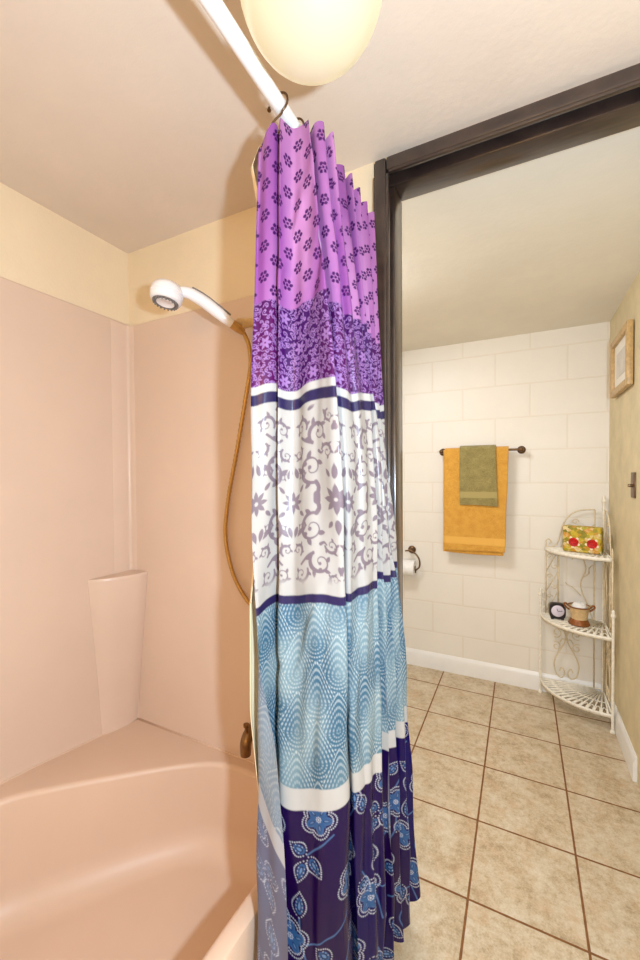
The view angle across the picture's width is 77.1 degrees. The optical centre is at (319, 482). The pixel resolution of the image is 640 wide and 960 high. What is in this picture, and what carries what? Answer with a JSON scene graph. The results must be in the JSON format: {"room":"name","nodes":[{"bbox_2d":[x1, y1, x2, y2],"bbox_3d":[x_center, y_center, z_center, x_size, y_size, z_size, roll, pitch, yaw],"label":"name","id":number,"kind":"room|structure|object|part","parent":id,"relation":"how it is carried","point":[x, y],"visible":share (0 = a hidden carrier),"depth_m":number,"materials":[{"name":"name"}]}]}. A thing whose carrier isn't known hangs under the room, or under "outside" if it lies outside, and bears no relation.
{"room":"bathroom","nodes":[
{"label":"bathroom","id":0,"kind":"room"},
{"bbox_2d":[0,182,128,324],"bbox_3d":[-1.359,0.240,0.552,0.100,2.268,2.462,0,1,27],"label":"wall","id":1,"kind":"structure","parent":0,"point":[41,250],"depth_m":1.37,"materials":[{"name":"beige paint"}]},
{"bbox_2d":[128,158,386,325],"bbox_3d":[0.346,0.218,1.139,2.700,2.268,0.114,0,1,27],"label":"wall","id":2,"kind":"structure","parent":0,"point":[216,258],"depth_m":1.43,"materials":[{"name":"beige paint"}]},
{"bbox_2d":[198,0,300,127],"bbox_3d":[-0.237,-0.743,0.484,0.068,0.068,1.538,0,1,27],"label":"curtain rod","id":3,"kind":"object","parent":2,"relation":"attached to","point":[217,10],"visible":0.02,"depth_m":0.70,"materials":[{"name":"white metal"}]},
{"bbox_2d":[249,144,261,786],"bbox_3d":[-0.045,0.074,0.988,0.066,1.566,0.377,0,1,27],"label":"curtain liner","id":4,"kind":"object","parent":3,"relation":"hanging from","point":[253,637],"visible":0.07,"depth_m":0.86,"materials":[{"name":"beige plastic"}]},
{"bbox_2d":[272,91,288,134],"bbox_3d":[-0.081,-0.727,0.790,0.040,0.091,0.017,0,1,27],"label":"curtain hook","id":5,"kind":"object","parent":3,"relation":"hanging from","point":[282,92],"visible":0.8,"depth_m":0.79,"materials":[{"name":"brown metal"}]},
{"bbox_2d":[373,63,639,483],"bbox_3d":[0.547,0.228,0.961,0.856,2.253,0.024,0,1,27],"label":"trim","id":6,"kind":"structure","parent":2,"relation":"attached to","point":[630,74],"depth_m":1.04,"materials":[{"name":"brown wood"}]},
{"bbox_2d":[374,87,639,176],"bbox_3d":[0.555,0.226,0.987,0.860,2.256,0.046,0,1,27],"label":"trim","id":7,"kind":"structure","parent":2,"relation":"attached to","point":[637,87],"depth_m":1.02,"materials":[{"name":"black wood"}]},
{"bbox_2d":[389,88,639,617],"bbox_3d":[0.573,0.225,1.022,0.860,2.256,0.132,0,1,27],"label":"trim","id":8,"kind":"structure","parent":2,"relation":"attached to","point":[619,113],"depth_m":1.10,"materials":[{"name":"brown wood"}]},
{"bbox_2d":[0,0,639,351],"bbox_3d":[0.187,-0.939,0.815,2.800,0.060,4.361,0,1,27],"label":"ceiling","id":9,"kind":"structure","parent":0,"point":[137,124],"depth_m":1.04,"materials":[{"name":"paint"}]},
{"bbox_2d":[240,0,381,85],"bbox_3d":[-0.014,-0.784,0.626,0.227,0.240,0.227,0,1,27],"label":"ceiling light","id":10,"kind":"object","parent":9,"relation":"attached to","point":[307,42],"visible":1,"depth_m":0.61,"materials":[{"name":"beige glass"}]},
{"bbox_2d":[402,322,609,684],"bbox_3d":[0.878,0.184,2.854,2.115,2.268,0.100,0,1,27],"label":"wall","id":11,"kind":"structure","parent":0,"point":[547,393],"depth_m":2.61,"materials":[{"name":"white tile"}]},
{"bbox_2d":[405,546,420,572],"bbox_3d":[0.641,0.547,2.881,0.170,0.182,0.078,0,1,27],"label":"toilet paper holder","id":12,"kind":"object","parent":11,"relation":"attached to","point":[411,549],"visible":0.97,"depth_m":2.85,"materials":[{"name":"brown metal"}]},
{"bbox_2d":[403,559,416,575],"bbox_3d":[0.627,0.607,2.864,0.100,0.111,0.111,0,1,27],"label":"toilet paper roll","id":13,"kind":"object","parent":12,"relation":"hanging from","point":[408,565],"visible":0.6,"depth_m":2.82,"materials":[{"name":"white paper"}]},
{"bbox_2d":[439,446,525,455],"bbox_3d":[1.058,-0.211,2.654,0.538,0.050,0.080,0,1,27],"label":"towel bar","id":14,"kind":"object","parent":11,"relation":"attached to","point":[521,449],"visible":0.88,"depth_m":2.56,"materials":[{"name":"brown metal"}]},
{"bbox_2d":[443,446,508,555],"bbox_3d":[1.021,0.119,2.649,0.402,0.707,0.053,0,1,27],"label":"bath towel","id":15,"kind":"object","parent":14,"relation":"hanging from","point":[468,529],"visible":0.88,"depth_m":2.64,"materials":[{"name":"orange fabric"}]},
{"bbox_2d":[459,445,497,506],"bbox_3d":[1.043,-0.047,2.636,0.236,0.398,0.075,0,1,27],"label":"hand towel","id":16,"kind":"object","parent":15,"relation":"hanging from","point":[477,475],"visible":0.97,"depth_m":2.61,"materials":[{"name":"fabric"}]},
{"bbox_3d":[1.276,-0.210,2.545,0.050,0.050,0.080,0,1,27],"label":"post","id":17,"kind":"part","parent":14,"relation":"part of","materials":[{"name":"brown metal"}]},
{"bbox_2d":[406,647,607,702],"bbox_3d":[0.859,1.263,2.821,1.915,0.112,0.016,0,1,27],"label":"baseboard","id":18,"kind":"structure","parent":11,"relation":"attached to","point":[528,679],"depth_m":2.69,"materials":[{"name":"white wood"}]},
{"bbox_2d":[394,664,639,959],"bbox_3d":[0.202,1.388,0.857,2.800,0.060,4.361,0,1,27],"label":"floor","id":19,"kind":"structure","parent":0,"point":[526,802],"depth_m":1.56,"materials":[{"name":"beige tile"}]},
{"bbox_2d":[0,719,257,959],"bbox_3d":[-0.694,1.140,0.754,0.905,0.452,1.532,0,1,27],"label":"bathtub","id":20,"kind":"object","parent":19,"relation":"on","point":[137,841],"visible":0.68,"depth_m":1.22,"materials":[{"name":"pink plastic"}]},
{"bbox_2d":[0,276,254,784],"bbox_3d":[-0.686,0.178,0.731,0.940,1.587,1.534,0,1,27],"label":"shower surround","id":21,"kind":"object","parent":20,"relation":"on","point":[121,603],"visible":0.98,"depth_m":1.43,"materials":[{"name":"pink plastic"}]},
{"bbox_3d":[-1.104,0.175,0.939,0.006,1.584,1.532,0,1,27],"label":"panel","id":22,"kind":"part","parent":21,"relation":"part of","materials":[{"name":"pink plastic"}]},
{"bbox_2d":[88,570,146,734],"bbox_3d":[-0.758,0.652,1.525,0.089,0.601,0.184,0,1,27],"label":"corner shelf","id":23,"kind":"object","parent":21,"relation":"attached to","point":[117,599],"depth_m":1.52,"materials":[{"name":"pink plastic"}]},
{"bbox_3d":[-0.341,0.165,1.413,0.934,1.578,0.006,0,1,27],"label":"panel","id":24,"kind":"part","parent":21,"relation":"part of","materials":[{"name":"pink plastic"}]},
{"bbox_2d":[150,278,252,604],"bbox_3d":[-0.330,-0.085,1.281,0.386,1.002,0.182,-1,1,-26],"label":"shower","id":25,"kind":"object","parent":21,"relation":"attached to","point":[167,294],"visible":0.66,"depth_m":1.22,"materials":[{"name":"white plastic"}]},
{"bbox_3d":[-0.450,-0.523,1.170,0.051,0.012,0.050,0,1,27],"label":"plate","id":26,"kind":"part","parent":25,"relation":"part of","materials":[{"name":"white plastic"}]},
{"bbox_3d":[-0.339,-0.529,1.212,0.165,0.099,0.037,-1,1,-25],"label":"handle","id":27,"kind":"part","parent":25,"relation":"part of","materials":[{"name":"white plastic"}]},
{"bbox_2d":[240,722,252,757],"bbox_3d":[-0.218,0.799,1.293,0.060,0.096,0.121,0,1,27],"label":"bottle","id":28,"kind":"object","parent":21,"relation":"attached to","point":[246,740],"visible":0.64,"depth_m":1.24,"materials":[{"name":"brown metal"}]},
{"bbox_3d":[-0.230,0.766,1.255,0.018,0.028,0.018,0,1,27],"label":"diverter knob","id":29,"kind":"part","parent":28,"relation":"part of","materials":[{"name":"brown metal"}]},
{"bbox_2d":[538,496,615,733],"bbox_3d":[1.466,0.700,2.321,0.352,1.247,0.313,0,1,27],"label":"stand","id":30,"kind":"object","parent":19,"relation":"on","point":[570,688],"visible":0.93,"depth_m":2.34,"materials":[{"name":"beige metal"}]},
{"bbox_3d":[1.387,0.992,2.528,0.026,0.657,0.025,0,1,27],"label":"leg","id":31,"kind":"part","parent":30,"relation":"part of","materials":[{"name":"beige metal"}]},
{"bbox_2d":[549,602,565,619],"bbox_3d":[1.419,0.766,2.403,0.086,0.096,0.046,0,1,21],"label":"alarm clock","id":32,"kind":"object","parent":30,"relation":"on","point":[557,610],"visible":0.98,"depth_m":2.39,"materials":[{"name":"black plastic"}]},
{"bbox_3d":[1.473,1.237,2.332,0.331,0.021,0.293,0,1,27],"label":"shelf","id":33,"kind":"part","parent":30,"relation":"part of","materials":[{"name":"beige metal"}]},
{"bbox_3d":[1.470,0.826,2.324,0.331,0.021,0.293,0,1,27],"label":"shelf","id":34,"kind":"part","parent":30,"relation":"part of","materials":[{"name":"beige metal"}]},
{"bbox_2d":[563,602,595,626],"bbox_3d":[1.491,0.754,2.312,0.120,0.121,0.120,-1,1,-21],"label":"brass pot","id":35,"kind":"object","parent":30,"relation":"on","point":[579,616],"visible":0.92,"depth_m":2.28,"materials":[{"name":"brown metal"}]},
{"bbox_2d":[571,601,587,608],"bbox_3d":[1.491,0.717,2.311,0.080,0.064,0.080,0,1,27],"label":"cotton wad","id":36,"kind":"object","parent":35,"relation":"in","point":[578,604],"visible":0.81,"depth_m":2.29,"materials":[{"name":"white fabric"}]},
{"bbox_2d":[569,603,589,620],"bbox_3d":[1.491,0.746,2.312,0.112,0.070,0.112,0,1,27],"label":"bowl","id":37,"kind":"object","parent":35,"relation":"on","point":[577,614],"depth_m":2.28,"materials":[{"name":"ceramic"}]},
{"bbox_3d":[1.484,0.411,2.325,0.308,0.021,0.264,0,1,27],"label":"shelf","id":38,"kind":"part","parent":30,"relation":"part of","materials":[{"name":"beige metal"}]},
{"bbox_2d":[563,525,603,554],"bbox_3d":[1.512,0.326,2.313,0.188,0.148,0.087,1,1,44],"label":"tissue box","id":39,"kind":"object","parent":30,"relation":"on","point":[576,538],"visible":1,"depth_m":2.28,"materials":[{"name":"multicoloured cardboard"}]},
{"bbox_3d":[1.676,0.698,2.377,0.026,1.247,0.025,0,1,27],"label":"leg","id":40,"kind":"part","parent":30,"relation":"part of","materials":[{"name":"beige metal"}]},
{"bbox_3d":[1.549,0.998,2.125,0.026,0.657,0.025,0,1,27],"label":"leg","id":41,"kind":"part","parent":30,"relation":"part of","materials":[{"name":"beige metal"}]},
{"bbox_2d":[608,271,639,788],"bbox_3d":[1.385,0.203,1.617,0.100,2.268,1.658,0,1,27],"label":"wall","id":42,"kind":"structure","parent":0,"point":[624,416],"depth_m":1.98,"materials":[{"name":"beige paint"}]},
{"bbox_2d":[605,687,636,781],"bbox_3d":[1.554,1.272,2.090,0.016,0.112,0.669,0,1,27],"label":"baseboard","id":43,"kind":"structure","parent":42,"relation":"attached to","point":[629,754],"depth_m":1.94,"materials":[{"name":"white wood"}]},
{"bbox_2d":[610,319,633,398],"bbox_3d":[1.517,-0.607,2.027,0.026,0.299,0.395,0,1,27],"label":"picture frame","id":44,"kind":"object","parent":42,"relation":"attached to","point":[622,346],"visible":1,"depth_m":1.99,"materials":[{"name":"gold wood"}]},
{"bbox_2d":[616,346,624,379],"bbox_3d":[1.519,-0.607,2.025,0.002,0.127,0.223,0,1,27],"label":"print","id":45,"kind":"object","parent":44,"relation":"attached to","point":[620,354],"depth_m":2.04},
{"bbox_2d":[628,472,635,497],"bbox_3d":[1.435,0.011,1.853,0.024,0.118,0.074,0,1,27],"label":"light switch","id":46,"kind":"object","parent":42,"relation":"attached to","point":[632,485],"visible":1,"depth_m":1.84,"materials":[{"name":"brown metal"}]},
{"bbox_3d":[1.442,0.011,1.849,0.006,0.118,0.074,0,1,27],"label":"plate","id":47,"kind":"part","parent":46,"relation":"part of","materials":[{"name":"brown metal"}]},
{"bbox_3d":[-0.001,-0.730,0.951,0.040,0.091,0.017,0,1,27],"label":"curtain hook","id":48,"kind":"object","parent":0,"visible":0},
{"bbox_2d":[251,118,420,959],"bbox_3d":[0.055,0.232,0.926,0.250,1.871,0.456,0,1,27],"label":"shower curtain","id":49,"kind":"object","parent":48,"relation":"hanging from","point":[337,867],"visible":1,"depth_m":0.82,"materials":[{"name":"fabric"}]}
]}

